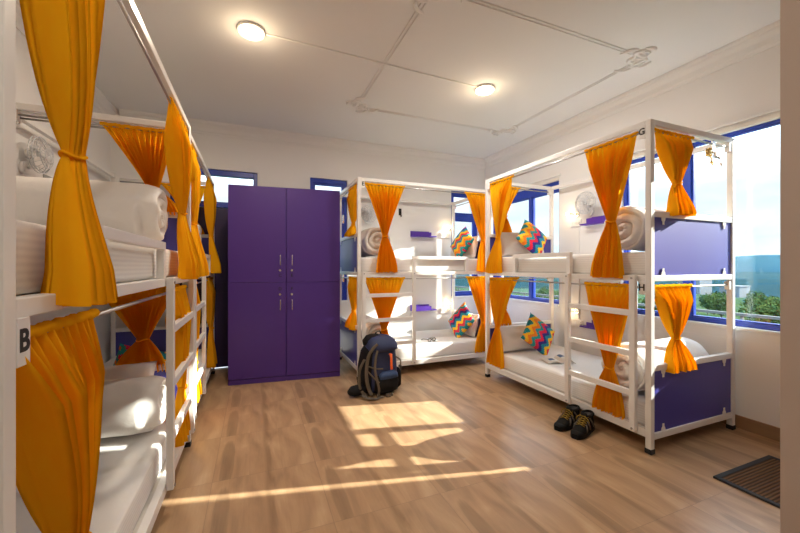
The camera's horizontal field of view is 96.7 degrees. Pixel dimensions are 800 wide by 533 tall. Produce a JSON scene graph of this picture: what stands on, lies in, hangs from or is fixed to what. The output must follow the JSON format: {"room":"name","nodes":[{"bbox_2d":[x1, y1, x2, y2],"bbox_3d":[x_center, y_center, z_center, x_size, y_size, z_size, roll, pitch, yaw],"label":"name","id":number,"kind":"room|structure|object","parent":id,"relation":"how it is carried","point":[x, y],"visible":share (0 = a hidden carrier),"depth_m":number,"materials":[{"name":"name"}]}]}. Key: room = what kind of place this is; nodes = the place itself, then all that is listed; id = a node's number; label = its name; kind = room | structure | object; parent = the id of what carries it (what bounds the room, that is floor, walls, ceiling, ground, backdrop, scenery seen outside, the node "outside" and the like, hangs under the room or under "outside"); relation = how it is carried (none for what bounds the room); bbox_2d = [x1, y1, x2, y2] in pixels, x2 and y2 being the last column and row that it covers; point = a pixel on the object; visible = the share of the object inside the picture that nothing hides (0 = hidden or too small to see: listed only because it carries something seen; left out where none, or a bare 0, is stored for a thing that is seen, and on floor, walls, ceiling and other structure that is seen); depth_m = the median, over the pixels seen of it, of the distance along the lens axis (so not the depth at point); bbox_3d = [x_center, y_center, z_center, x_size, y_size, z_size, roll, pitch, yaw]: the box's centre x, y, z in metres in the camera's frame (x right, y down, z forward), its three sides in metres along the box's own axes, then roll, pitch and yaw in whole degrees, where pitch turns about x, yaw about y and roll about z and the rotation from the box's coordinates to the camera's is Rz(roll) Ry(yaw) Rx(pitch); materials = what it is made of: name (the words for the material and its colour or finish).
{"room":"dormitory","nodes":[
{"label":"dormitory","id":0,"kind":"room"},
{"bbox_2d":[16,28,109,362],"bbox_3d":[-2.094,-0.245,0.811,0.260,3.350,6.810,0,0,-22],"label":"wall","id":1,"kind":"structure","parent":0,"point":[98,148],"depth_m":2.75,"materials":[{"name":"paint"}]},
{"bbox_2d":[18,136,53,174],"bbox_3d":[-2.571,-0.782,2.513,0.150,0.273,0.256,0,0,-22],"label":"wall fan","id":2,"kind":"object","parent":1,"relation":"attached to","point":[35,156],"visible":1,"depth_m":2.49,"materials":[{"name":"white plastic"}]},
{"bbox_2d":[16,0,118,114],"bbox_3d":[-1.989,-1.698,0.995,0.075,0.145,6.550,0,0,-22],"label":"trim","id":3,"kind":"structure","parent":1,"relation":"attached to","point":[102,103],"depth_m":3.61,"materials":[{"name":"white paint"}]},
{"bbox_2d":[110,112,484,369],"bbox_3d":[-1.095,-0.245,5.042,5.320,3.350,0.260,0,0,-22],"label":"wall","id":4,"kind":"structure","parent":0,"point":[275,164],"depth_m":5.29,"materials":[{"name":"paint"}]},
{"bbox_2d":[170,168,256,367],"bbox_3d":[-2.308,0.035,4.455,0.970,2.490,0.125,0,0,-22],"label":"door","id":5,"kind":"structure","parent":4,"relation":"in","point":[221,220],"depth_m":4.47,"materials":[{"name":"blue paint"}]},
{"bbox_2d":[119,108,486,168],"bbox_3d":[-0.865,-1.698,4.955,4.960,0.145,0.075,0,0,-22],"label":"trim","id":6,"kind":"structure","parent":4,"relation":"attached to","point":[199,126],"depth_m":4.82,"materials":[{"name":"white paint"}]},
{"bbox_2d":[310,178,347,301],"bbox_3d":[-1.001,-0.357,4.985,0.519,1.726,0.107,0,0,-22],"label":"window","id":7,"kind":"structure","parent":4,"relation":"in","point":[313,181],"depth_m":5.06,"materials":[{"name":"blue paint"}]},
{"bbox_2d":[361,204,376,223],"bbox_3d":[-0.444,-0.752,5.087,0.256,0.273,0.150,0,0,-22],"label":"wall fan","id":8,"kind":"object","parent":4,"relation":"attached to","point":[369,214],"visible":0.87,"depth_m":5.04,"materials":[{"name":"white plastic"}]},
{"bbox_2d":[410,231,436,237],"bbox_3d":[0.361,-0.495,5.444,0.400,0.089,0.100,0,0,-22],"label":"wall shelf","id":9,"kind":"object","parent":4,"relation":"attached to","point":[412,233],"visible":1,"depth_m":5.40,"materials":[{"name":"paint"}]},
{"bbox_2d":[410,304,436,310],"bbox_3d":[0.361,0.629,5.444,0.400,0.089,0.100,0,0,-22],"label":"wall shelf","id":10,"kind":"object","parent":4,"relation":"attached to","point":[422,307],"visible":0.75,"depth_m":5.41,"materials":[{"name":"paint"}]},
{"bbox_2d":[440,232,449,237],"bbox_3d":[0.716,-0.495,5.633,0.180,0.090,0.019,0,0,-22],"label":"wall lamp","id":11,"kind":"object","parent":4,"relation":"attached to","point":[442,234],"visible":1,"depth_m":5.62,"materials":[{"name":"white plastic"}]},
{"bbox_2d":[440,307,449,312],"bbox_3d":[0.716,0.695,5.633,0.180,0.090,0.019,0,0,-22],"label":"wall lamp","id":12,"kind":"object","parent":4,"relation":"attached to","point":[446,309],"visible":1,"depth_m":5.63,"materials":[{"name":"white plastic"}]},
{"bbox_2d":[451,191,476,297],"bbox_3d":[1.041,-0.357,5.822,0.515,1.726,0.107,0,0,-22],"label":"window","id":13,"kind":"structure","parent":4,"relation":"in","point":[459,217],"depth_m":5.81,"materials":[{"name":"blue paint"}]},
{"bbox_2d":[95,0,779,158],"bbox_3d":[0.317,-1.840,1.941,5.060,0.140,6.550,0,0,-22],"label":"ceiling","id":14,"kind":"structure","parent":0,"point":[215,73],"depth_m":3.06,"materials":[{"name":"paint"}]},
{"bbox_2d":[237,21,264,40],"bbox_3d":[-1.111,-1.749,2.657,0.196,0.042,0.196,0,0,-22],"label":"ceiling lamp","id":15,"kind":"object","parent":14,"relation":"attached to","point":[249,30],"visible":1,"depth_m":2.62,"materials":[{"name":"white plastic"}]},
{"bbox_2d":[346,97,377,113],"bbox_3d":[-0.419,-1.766,3.908,0.270,0.035,0.363,0,0,23],"label":"trim","id":16,"kind":"structure","parent":14,"relation":"attached to","point":[361,108],"depth_m":3.89,"materials":[{"name":"white paint"}]},
{"bbox_2d":[266,33,476,87],"bbox_3d":[-0.132,-1.764,3.096,1.936,0.014,0.020,0,0,-24],"label":"conduit","id":17,"kind":"object","parent":14,"relation":"attached to","point":[299,42],"visible":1,"depth_m":3.01,"materials":[{"name":"white painted metal"}]},
{"bbox_2d":[413,0,463,13],"bbox_3d":[0.237,-1.766,2.308,0.363,0.035,0.270,0,0,23],"label":"trim","id":18,"kind":"structure","parent":14,"relation":"attached to","point":[415,7],"depth_m":2.38,"materials":[{"name":"white paint"}]},
{"bbox_2d":[475,84,494,95],"bbox_3d":[0.842,-1.749,3.534,0.196,0.042,0.196,0,0,-22],"label":"ceiling lamp","id":19,"kind":"object","parent":14,"relation":"attached to","point":[483,89],"visible":1,"depth_m":3.49,"materials":[{"name":"white plastic"}]},
{"bbox_2d":[359,0,634,131],"bbox_3d":[0.792,-1.767,3.470,2.037,0.009,1.857,0,0,-22],"label":"trim","id":20,"kind":"structure","parent":14,"relation":"attached to","point":[465,0],"depth_m":2.85,"materials":[{"name":"white paint"}]},
{"bbox_2d":[488,125,517,136],"bbox_3d":[1.347,-1.766,4.632,0.363,0.035,0.270,0,0,23],"label":"trim","id":21,"kind":"structure","parent":14,"relation":"attached to","point":[505,131],"depth_m":4.64,"materials":[{"name":"white paint"}]},
{"bbox_2d":[614,46,656,72],"bbox_3d":[2.003,-1.766,3.033,0.270,0.035,0.363,0,0,23],"label":"trim","id":22,"kind":"structure","parent":14,"relation":"attached to","point":[641,57],"depth_m":3.01,"materials":[{"name":"white paint"}]},
{"bbox_2d":[151,357,779,532],"bbox_3d":[0.317,1.340,1.941,5.060,0.120,6.550,0,0,-22],"label":"floor","id":23,"kind":"structure","parent":0,"point":[455,448],"depth_m":2.26,"materials":[{"name":"brown wood"}]},
{"bbox_2d":[0,0,195,532],"bbox_3d":[-1.557,0.138,1.419,1.043,2.285,2.078,0,0,-22],"label":"bunk bed","id":24,"kind":"object","parent":23,"relation":"on","point":[15,311],"visible":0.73,"depth_m":0.71,"materials":[{"name":"white metal"}]},
{"bbox_2d":[16,308,104,532],"bbox_3d":[-0.826,0.623,0.865,0.139,1.000,0.425,0,0,-22],"label":"curtain","id":25,"kind":"object","parent":24,"relation":"hanging from","point":[59,391],"visible":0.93,"depth_m":0.82,"materials":[{"name":"orange fabric"}]},
{"bbox_2d":[19,0,117,306],"bbox_3d":[-0.813,-0.428,0.889,0.181,1.062,0.346,0,0,-22],"label":"curtain","id":26,"kind":"object","parent":24,"relation":"hanging from","point":[63,37],"visible":1,"depth_m":0.86,"materials":[{"name":"orange fabric"}]},
{"bbox_2d":[16,416,165,532],"bbox_3d":[-1.576,1.044,1.412,0.905,0.164,1.982,0,0,-22],"label":"mattress","id":27,"kind":"object","parent":24,"relation":"on","point":[129,467],"visible":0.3,"depth_m":1.62,"materials":[{"name":"fabric"}]},
{"bbox_2d":[104,361,156,379],"bbox_3d":[-1.933,0.795,2.208,0.704,0.327,0.177,0,0,-25],"label":"pillow","id":28,"kind":"object","parent":27,"relation":"on","point":[136,370],"visible":0.12,"depth_m":2.28,"materials":[{"name":"white fabric"}]},
{"bbox_2d":[101,376,165,437],"bbox_3d":[-1.801,0.793,1.916,0.915,0.313,0.338,0,0,-22],"label":"duvet","id":29,"kind":"object","parent":27,"relation":"on","point":[131,406],"visible":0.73,"depth_m":1.93,"materials":[{"name":"white fabric"}]},
{"bbox_2d":[16,219,178,295],"bbox_3d":[-1.576,-0.021,1.412,0.905,0.174,1.982,0,0,-22],"label":"mattress","id":30,"kind":"object","parent":24,"relation":"on","point":[130,263],"visible":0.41,"depth_m":0.86,"materials":[{"name":"fabric"}]},
{"bbox_2d":[16,176,167,240],"bbox_3d":[-1.807,-0.297,1.915,0.914,0.353,0.378,0,0,-22],"label":"duvet","id":31,"kind":"object","parent":30,"relation":"on","point":[139,209],"visible":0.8,"depth_m":1.87,"materials":[{"name":"white fabric"}]},
{"bbox_2d":[99,121,177,214],"bbox_3d":[-1.756,-0.654,2.421,0.472,0.610,0.120,0,0,-22],"label":"curtain","id":32,"kind":"object","parent":24,"relation":"hanging from","point":[145,150],"visible":0.68,"depth_m":2.44,"materials":[{"name":"orange fabric"}]},
{"bbox_2d":[108,284,179,372],"bbox_3d":[-1.776,0.425,2.417,0.472,0.605,0.121,0,0,-21],"label":"curtain","id":33,"kind":"object","parent":24,"relation":"hanging from","point":[141,319],"visible":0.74,"depth_m":2.43,"materials":[{"name":"orange fabric"}]},
{"bbox_2d":[165,285,190,446],"bbox_3d":[-1.389,0.620,2.229,0.107,0.995,0.462,0,0,-24],"label":"curtain","id":34,"kind":"object","parent":24,"relation":"hanging from","point":[182,306],"visible":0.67,"depth_m":2.23,"materials":[{"name":"orange fabric"}]},
{"bbox_2d":[163,96,202,278],"bbox_3d":[-1.374,-0.439,2.258,0.180,1.041,0.542,0,0,-24],"label":"curtain","id":35,"kind":"object","parent":24,"relation":"hanging from","point":[178,149],"visible":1,"depth_m":2.18,"materials":[{"name":"orange fabric"}]},
{"bbox_2d":[16,111,214,419],"bbox_3d":[-2.325,0.138,3.240,1.043,2.285,1.846,0,0,-22],"label":"bunk bed","id":36,"kind":"object","parent":23,"relation":"on","point":[124,336],"visible":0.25,"depth_m":3.56,"materials":[{"name":"white metal"}]},
{"bbox_2d":[104,349,206,375],"bbox_3d":[-2.344,1.045,3.232,0.905,0.164,1.750,0,0,-22],"label":"mattress","id":37,"kind":"object","parent":36,"relation":"on","point":[110,362],"visible":0.02,"depth_m":3.65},
{"bbox_2d":[113,343,165,365],"bbox_3d":[-1.962,0.775,2.676,0.451,0.444,0.182,0,0,-39],"label":"cushion","id":38,"kind":"object","parent":37,"relation":"on","point":[123,348],"visible":0.08,"depth_m":2.57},
{"bbox_2d":[161,182,204,234],"bbox_3d":[-2.515,-0.663,4.127,0.464,0.592,0.123,0,0,-22],"label":"curtain","id":39,"kind":"object","parent":36,"relation":"hanging from","point":[165,185],"visible":0.11,"depth_m":4.13,"materials":[{"name":"orange fabric"}]},
{"bbox_2d":[191,144,208,275],"bbox_3d":[-1.625,-0.439,2.841,0.186,1.040,0.455,0,0,-22],"label":"curtain","id":40,"kind":"object","parent":36,"relation":"hanging from","point":[196,172],"visible":0.62,"depth_m":2.81,"materials":[{"name":"orange fabric"}]},
{"bbox_2d":[197,282,202,402],"bbox_3d":[-1.683,0.620,2.893,0.095,0.994,0.534,0,0,-22],"label":"curtain","id":41,"kind":"object","parent":36,"relation":"hanging from","point":[199,385],"visible":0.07,"depth_m":2.93,"materials":[{"name":"orange fabric"}]},
{"bbox_2d":[206,277,216,367],"bbox_3d":[-2.121,0.620,3.987,0.130,0.994,0.454,0,0,-22],"label":"curtain","id":42,"kind":"object","parent":36,"relation":"hanging from","point":[211,361],"visible":0.98,"depth_m":3.93,"materials":[{"name":"orange fabric"}]},
{"bbox_2d":[204,176,220,273],"bbox_3d":[-2.099,-0.438,3.997,0.174,1.036,0.452,0,0,-22],"label":"curtain","id":43,"kind":"object","parent":36,"relation":"hanging from","point":[210,201],"visible":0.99,"depth_m":3.91,"materials":[{"name":"orange fabric"}]},
{"bbox_2d":[228,184,339,385],"bbox_3d":[-1.332,0.198,4.182,1.196,2.165,0.489,0,0,-17],"label":"wardrobe","id":44,"kind":"object","parent":23,"relation":"on","point":[284,243],"visible":1,"depth_m":3.96,"materials":[{"name":"purple laminate"}]},
{"bbox_2d":[347,330,401,399],"bbox_3d":[-0.248,0.974,3.589,0.586,0.610,0.370,0,0,-31],"label":"backpack","id":45,"kind":"object","parent":23,"relation":"on","point":[378,373],"visible":1,"depth_m":3.52,"materials":[{"name":"black fabric"}]},
{"bbox_2d":[340,177,492,372],"bbox_3d":[0.195,0.138,4.783,1.846,2.285,1.043,0,0,-22],"label":"bunk bed","id":46,"kind":"object","parent":23,"relation":"on","point":[350,247],"visible":0.57,"depth_m":4.32,"materials":[{"name":"white metal"}]},
{"bbox_2d":[344,183,356,236],"bbox_3d":[-0.572,-0.660,4.234,0.147,0.598,0.423,0,0,-22],"label":"curtain","id":47,"kind":"object","parent":46,"relation":"hanging from","point":[352,194],"visible":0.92,"depth_m":4.16,"materials":[{"name":"orange fabric"}]},
{"bbox_2d":[345,276,356,330],"bbox_3d":[-0.569,0.431,4.224,0.152,0.612,0.403,0,0,-22],"label":"curtain","id":48,"kind":"object","parent":46,"relation":"hanging from","point":[351,321],"visible":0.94,"depth_m":4.15,"materials":[{"name":"orange fabric"}]},
{"bbox_2d":[365,182,404,272],"bbox_3d":[-0.167,-0.444,4.109,0.503,1.032,0.161,0,0,-22],"label":"curtain","id":49,"kind":"object","parent":46,"relation":"hanging from","point":[385,200],"visible":1,"depth_m":4.11,"materials":[{"name":"orange fabric"}]},
{"bbox_2d":[366,277,404,334],"bbox_3d":[-0.177,0.621,4.132,0.502,0.996,0.103,0,0,-22],"label":"curtain","id":50,"kind":"object","parent":46,"relation":"hanging from","point":[384,306],"visible":0.62,"depth_m":4.12,"materials":[{"name":"orange fabric"}]},
{"bbox_2d":[361,257,476,271],"bbox_3d":[0.187,-0.021,4.803,1.750,0.173,0.905,0,0,-22],"label":"mattress","id":51,"kind":"object","parent":46,"relation":"on","point":[368,264],"visible":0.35,"depth_m":4.37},
{"bbox_2d":[361,227,390,256],"bbox_3d":[-0.405,-0.298,4.525,0.386,0.354,0.775,0,0,-22],"label":"duvet","id":52,"kind":"object","parent":51,"relation":"on","point":[371,237],"visible":0.59,"depth_m":4.18,"materials":[{"name":"white fabric"}]},
{"bbox_2d":[450,227,473,256],"bbox_3d":[0.849,-0.320,4.888,0.216,0.492,0.506,0,0,-10],"label":"cushion","id":53,"kind":"object","parent":51,"relation":"on","point":[463,240],"visible":0.97,"depth_m":4.79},
{"bbox_2d":[450,236,478,257],"bbox_3d":[0.912,-0.265,5.087,0.195,0.313,0.623,0,0,-29],"label":"pillow","id":54,"kind":"object","parent":51,"relation":"on","point":[471,252],"visible":0.39,"depth_m":4.84,"materials":[{"name":"white fabric"}]},
{"bbox_2d":[361,329,482,360],"bbox_3d":[0.187,1.044,4.803,1.750,0.164,0.905,0,0,-22],"label":"mattress","id":55,"kind":"object","parent":46,"relation":"on","point":[446,343],"visible":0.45,"depth_m":4.55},
{"bbox_2d":[361,313,388,339],"bbox_3d":[-0.408,0.793,4.523,0.338,0.311,0.772,0,0,-22],"label":"duvet","id":56,"kind":"object","parent":55,"relation":"on","point":[371,328],"visible":0.11,"depth_m":4.18,"materials":[{"name":"white fabric"}]},
{"bbox_2d":[448,302,474,337],"bbox_3d":[0.841,0.750,4.906,0.225,0.518,0.528,0,0,-12],"label":"cushion","id":57,"kind":"object","parent":55,"relation":"on","point":[462,319],"visible":0.99,"depth_m":4.82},
{"bbox_2d":[450,310,478,337],"bbox_3d":[0.914,0.805,5.087,0.192,0.313,0.620,0,0,-25],"label":"pillow","id":58,"kind":"object","parent":55,"relation":"on","point":[471,331],"visible":0.31,"depth_m":4.83,"materials":[{"name":"white fabric"}]},
{"bbox_2d":[464,192,484,271],"bbox_3d":[1.022,-0.443,4.597,0.401,1.032,0.164,0,0,-25],"label":"curtain","id":59,"kind":"object","parent":46,"relation":"hanging from","point":[477,202],"visible":0.75,"depth_m":4.60,"materials":[{"name":"orange fabric"}]},
{"bbox_2d":[466,276,484,352],"bbox_3d":[1.018,0.620,4.627,0.381,0.994,0.111,0,0,-22],"label":"curtain","id":60,"kind":"object","parent":46,"relation":"hanging from","point":[476,283],"visible":0.77,"depth_m":4.62,"materials":[{"name":"orange fabric"}]},
{"bbox_2d":[554,404,579,431],"bbox_3d":[1.348,1.208,2.862,0.310,0.144,0.114,0,0,-36],"label":"boot","id":61,"kind":"object","parent":23,"relation":"on","point":[565,422],"visible":0.98,"depth_m":2.83,"materials":[{"name":"black leather"}]},
{"bbox_2d":[570,410,594,439],"bbox_3d":[1.409,1.208,2.740,0.310,0.144,0.114,0,0,-42],"label":"boot","id":62,"kind":"object","parent":23,"relation":"on","point":[582,428],"visible":1,"depth_m":2.71,"materials":[{"name":"black leather"}]},
{"bbox_2d":[485,119,735,454],"bbox_3d":[1.797,0.138,3.461,1.053,2.285,1.876,0,0,-22],"label":"bunk bed","id":63,"kind":"object","parent":23,"relation":"on","point":[680,247],"visible":0.86,"depth_m":2.66,"materials":[{"name":"white metal"}]},
{"bbox_2d":[485,175,513,272],"bbox_3d":[1.091,-0.441,3.900,0.157,1.036,0.413,0,0,-22],"label":"curtain","id":64,"kind":"object","parent":63,"relation":"hanging from","point":[500,192],"visible":1,"depth_m":3.89,"materials":[{"name":"orange fabric"}]},
{"bbox_2d":[486,277,514,368],"bbox_3d":[1.104,0.620,3.915,0.098,0.994,0.431,0,0,-22],"label":"curtain","id":65,"kind":"object","parent":63,"relation":"hanging from","point":[500,290],"visible":1,"depth_m":3.92,"materials":[{"name":"orange fabric"}]},
{"bbox_2d":[491,277,518,325],"bbox_3d":[1.254,0.415,4.213,0.403,0.584,0.079,0,0,-22],"label":"curtain","id":66,"kind":"object","parent":63,"relation":"hanging from","point":[506,320],"visible":0.23,"depth_m":4.21,"materials":[{"name":"orange fabric"}]},
{"bbox_2d":[502,187,520,231],"bbox_3d":[1.264,-0.656,4.218,0.424,0.606,0.085,0,0,-22],"label":"curtain","id":67,"kind":"object","parent":63,"relation":"hanging from","point":[514,190],"visible":0.28,"depth_m":4.23,"materials":[{"name":"orange fabric"}]},
{"bbox_2d":[502,252,644,274],"bbox_3d":[1.812,-0.021,3.467,0.905,0.173,1.780,0,0,-22],"label":"mattress","id":68,"kind":"object","parent":63,"relation":"on","point":[633,262],"visible":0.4,"depth_m":3.14,"materials":[{"name":"fabric"}]},
{"bbox_2d":[501,232,543,255],"bbox_3d":[1.403,-0.255,4.117,0.625,0.282,0.190,0,0,-17],"label":"pillow","id":69,"kind":"object","parent":68,"relation":"on","point":[510,244],"visible":0.47,"depth_m":4.00,"materials":[{"name":"white fabric"}]},
{"bbox_2d":[516,220,546,253],"bbox_3d":[1.470,-0.310,3.953,0.453,0.459,0.235,0,0,-3],"label":"cushion","id":70,"kind":"object","parent":68,"relation":"on","point":[530,237],"visible":0.98,"depth_m":3.87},
{"bbox_2d":[603,206,697,250],"bbox_3d":[2.039,-0.294,2.853,0.796,0.347,0.375,0,0,-22],"label":"duvet","id":71,"kind":"object","parent":68,"relation":"on","point":[630,220],"visible":0.38,"depth_m":2.66,"materials":[{"name":"white fabric"}]},
{"bbox_2d":[504,344,644,424],"bbox_3d":[1.812,1.044,3.467,0.905,0.164,1.780,0,0,-22],"label":"mattress","id":72,"kind":"object","parent":63,"relation":"on","point":[528,363],"visible":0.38,"depth_m":3.43,"materials":[{"name":"fabric"}]},
{"bbox_2d":[500,324,534,351],"bbox_3d":[1.405,0.815,4.110,0.664,0.278,0.192,0,0,-18],"label":"pillow","id":73,"kind":"object","parent":72,"relation":"on","point":[511,335],"visible":0.52,"depth_m":4.01,"materials":[{"name":"white fabric"}]},
{"bbox_2d":[521,312,554,354],"bbox_3d":[1.542,0.760,3.962,0.481,0.477,0.233,0,0,-2],"label":"cushion","id":74,"kind":"object","parent":72,"relation":"on","point":[537,334],"visible":0.98,"depth_m":3.89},
{"bbox_2d":[541,354,575,363],"bbox_3d":[1.601,0.936,3.607,0.270,0.047,0.200,0,0,0],"label":"magazine","id":75,"kind":"object","parent":72,"relation":"on","point":[559,358],"visible":0.82,"depth_m":3.60,"materials":[{"name":"paper"}]},
{"bbox_2d":[601,337,708,390],"bbox_3d":[2.048,0.768,2.850,0.838,0.358,0.396,0,0,-22],"label":"duvet","id":76,"kind":"object","parent":72,"relation":"on","point":[621,366],"visible":0.38,"depth_m":2.69,"materials":[{"name":"white fabric"}]},
{"bbox_2d":[584,282,628,419],"bbox_3d":[1.599,0.623,2.719,0.106,1.000,0.423,0,0,-22],"label":"curtain","id":77,"kind":"object","parent":63,"relation":"hanging from","point":[609,328],"visible":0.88,"depth_m":2.70,"materials":[{"name":"orange fabric"}]},
{"bbox_2d":[584,131,638,278],"bbox_3d":[1.582,-0.436,2.708,0.163,1.047,0.436,0,0,-22],"label":"curtain","id":78,"kind":"object","parent":63,"relation":"hanging from","point":[609,165],"visible":1,"depth_m":2.67,"materials":[{"name":"orange fabric"}]},
{"bbox_2d":[654,128,696,216],"bbox_3d":[1.957,-0.656,2.519,0.442,0.606,0.146,0,0,-18],"label":"curtain","id":79,"kind":"object","parent":63,"relation":"hanging from","point":[674,153],"visible":1,"depth_m":2.50,"materials":[{"name":"orange fabric"}]},
{"bbox_2d":[654,283,697,373],"bbox_3d":[1.948,0.430,2.516,0.424,0.614,0.148,0,0,-22],"label":"curtain","id":80,"kind":"object","parent":63,"relation":"hanging from","point":[674,305],"visible":0.99,"depth_m":2.50,"materials":[{"name":"orange fabric"}]},
{"bbox_2d":[705,140,722,166],"bbox_3d":[2.361,-0.845,2.654,0.217,0.210,0.060,0,0,-22],"label":"hook rack","id":81,"kind":"object","parent":63,"relation":"attached to","point":[712,152],"visible":1,"depth_m":2.67,"materials":[{"name":"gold metal"}]},
{"bbox_2d":[713,455,779,508],"bbox_3d":[2.304,1.273,1.985,0.636,0.014,0.620,0,0,-22],"label":"door mat","id":82,"kind":"object","parent":23,"relation":"on","point":[759,478],"visible":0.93,"depth_m":2.13,"materials":[{"name":"brown coir"},{"name":"black rubber"}]},
{"bbox_2d":[485,45,779,427],"bbox_3d":[2.778,-0.245,2.950,0.260,3.350,7.070,0,0,-22],"label":"wall","id":83,"kind":"structure","parent":0,"point":[750,86],"depth_m":3.21,"materials":[{"name":"paint"}]},
{"bbox_2d":[493,174,560,311],"bbox_3d":[1.778,-0.292,5.150,0.122,1.744,1.460,0,0,-22],"label":"window","id":84,"kind":"structure","parent":83,"relation":"in","point":[533,302],"depth_m":4.97,"materials":[{"name":"blue paint"}]},
{"bbox_2d":[570,218,581,226],"bbox_3d":[2.097,-0.520,4.243,0.019,0.090,0.150,0,0,-22],"label":"wall lamp","id":85,"kind":"object","parent":83,"relation":"attached to","point":[575,222],"visible":0.95,"depth_m":4.24,"materials":[{"name":"white plastic"}]},
{"bbox_2d":[571,319,582,327],"bbox_3d":[2.097,0.675,4.243,0.019,0.090,0.200,0,0,-22],"label":"wall lamp","id":86,"kind":"object","parent":83,"relation":"attached to","point":[574,322],"visible":0.64,"depth_m":4.23,"materials":[{"name":"white plastic"}]},
{"bbox_2d":[578,227,579,318],"bbox_3d":[2.117,0.077,4.205,0.012,1.085,0.015,0,0,-22],"label":"cable trunking","id":87,"kind":"object","parent":83,"relation":"attached to","point":[578,227],"visible":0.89,"depth_m":4.20,"materials":[{"name":"white plastic"}]},
{"bbox_2d":[575,191,595,215],"bbox_3d":[2.112,-0.712,4.033,0.150,0.273,0.256,0,0,-22],"label":"wall fan","id":88,"kind":"object","parent":83,"relation":"attached to","point":[587,202],"visible":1,"depth_m":4.02,"materials":[{"name":"white plastic"}]},
{"bbox_2d":[579,320,594,329],"bbox_3d":[2.185,0.649,3.922,0.100,0.089,0.400,0,0,-22],"label":"wall shelf","id":89,"kind":"object","parent":83,"relation":"attached to","point":[588,325],"visible":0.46,"depth_m":3.98,"materials":[{"name":"paint"}]},
{"bbox_2d":[579,215,605,225],"bbox_3d":[2.185,-0.515,3.922,0.100,0.089,0.400,0,0,-22],"label":"wall shelf","id":90,"kind":"object","parent":83,"relation":"attached to","point":[596,220],"visible":0.49,"depth_m":3.91,"materials":[{"name":"paint"}]},
{"bbox_2d":[485,20,779,167],"bbox_3d":[2.219,-1.698,3.872,0.075,0.145,4.220,0,0,-22],"label":"trim","id":91,"kind":"structure","parent":83,"relation":"attached to","point":[767,37],"depth_m":3.33,"materials":[{"name":"white paint"}]},
{"bbox_2d":[624,107,779,345],"bbox_3d":[2.611,-0.292,3.119,0.122,1.744,1.410,0,0,-22],"label":"window","id":92,"kind":"structure","parent":83,"relation":"in","point":[761,332],"depth_m":2.95,"materials":[{"name":"blue paint"}]},
{"bbox_2d":[720,414,779,441],"bbox_3d":[2.231,1.230,3.923,0.014,0.100,4.306,0,0,-22],"label":"baseboard","id":93,"kind":"structure","parent":83,"relation":"attached to","point":[763,429],"depth_m":2.71,"materials":[{"name":"brown wood"}]},
{"bbox_2d":[780,0,799,532],"bbox_3d":[2.350,-0.245,1.141,1.905,3.050,0.928,0,0,-22],"label":"door frame","id":94,"kind":"structure","parent":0,"point":[789,9],"depth_m":1.19,"materials":[{"name":"beige paint"}]},
{"label":"outside","id":95,"kind":"structure","parent":0,"visible":0},
{"bbox_2d":[457,288,779,323],"bbox_3d":[128.592,19.514,160.823,480.000,26.034,640.000,0,0,-22],"label":"ground","id":96,"kind":"structure","parent":95,"point":[737,300],"depth_m":165.30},
{"bbox_2d":[537,286,556,299],"bbox_3d":[40.218,8.481,97.050,5.669,6.411,6.383,0,0,-22],"label":"tree","id":97,"kind":"object","parent":96,"relation":"on","point":[543,290],"visible":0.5,"depth_m":96.64,"materials":[{"name":"green plant"}]},
{"bbox_2d":[455,286,779,319],"bbox_3d":[33.931,7.255,24.724,0.350,6.050,160.200,0,0,-22],"label":"parapet","id":98,"kind":"object","parent":96,"relation":"on","point":[742,315],"visible":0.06,"depth_m":33.60,"materials":[{"name":"concrete"}]},
{"bbox_2d":[677,280,711,294],"bbox_3d":[238.535,17.730,288.057,16.800,17.100,16.800,0,0,-22],"label":"building","id":99,"kind":"structure","parent":96,"relation":"on","point":[699,290],"depth_m":279.91,"materials":[{"name":"concrete"}]},
{"bbox_2d":[697,293,710,314],"bbox_3d":[71.378,9.037,82.478,3.954,5.668,3.874,0,0,-22],"label":"tree","id":100,"kind":"object","parent":96,"relation":"on","point":[701,298],"visible":0.37,"depth_m":82.27,"materials":[{"name":"green plant"}]},
{"bbox_2d":[702,291,735,317],"bbox_3d":[52.016,7.246,57.797,4.737,6.416,3.894,0,0,-22],"label":"tree","id":101,"kind":"object","parent":96,"relation":"on","point":[716,302],"visible":0.72,"depth_m":57.37,"materials":[{"name":"green plant"}]},
{"bbox_2d":[719,285,750,297],"bbox_3d":[248.401,20.230,264.002,14.800,12.100,12.800,0,0,-22],"label":"building","id":102,"kind":"structure","parent":96,"relation":"on","point":[741,291],"depth_m":257.87,"materials":[{"name":"concrete"}]},
{"bbox_2d":[740,291,772,309],"bbox_3d":[67.543,7.857,67.138,4.312,6.766,5.149,0,0,-22],"label":"tree","id":103,"kind":"object","parent":96,"relation":"on","point":[762,297],"visible":0.27,"depth_m":66.72,"materials":[{"name":"green plant"}]},
{"bbox_2d":[738,293,779,323],"bbox_3d":[49.670,6.844,48.184,5.788,6.450,4.586,0,0,33],"label":"tree","id":104,"kind":"object","parent":96,"relation":"on","point":[774,300],"visible":0.2,"depth_m":48.22,"materials":[{"name":"green plant"}]},
{"bbox_2d":[739,303,779,323],"bbox_3d":[43.595,6.999,42.035,5.072,5.370,3.548,0,0,28],"label":"tree","id":105,"kind":"object","parent":96,"relation":"on","point":[769,310],"visible":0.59,"depth_m":41.81,"materials":[{"name":"green plant"}]},
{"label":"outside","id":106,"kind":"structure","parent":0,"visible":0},
{"bbox_2d":[735,255,779,271],"bbox_3d":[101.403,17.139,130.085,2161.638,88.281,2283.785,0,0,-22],"label":"hill","id":107,"kind":"structure","parent":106,"point":[753,263],"depth_m":620.86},
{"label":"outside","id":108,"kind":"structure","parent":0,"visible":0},
{"bbox_2d":[455,272,779,296],"bbox_3d":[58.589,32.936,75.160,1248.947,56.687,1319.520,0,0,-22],"label":"hill","id":109,"kind":"structure","parent":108,"point":[768,283],"depth_m":353.89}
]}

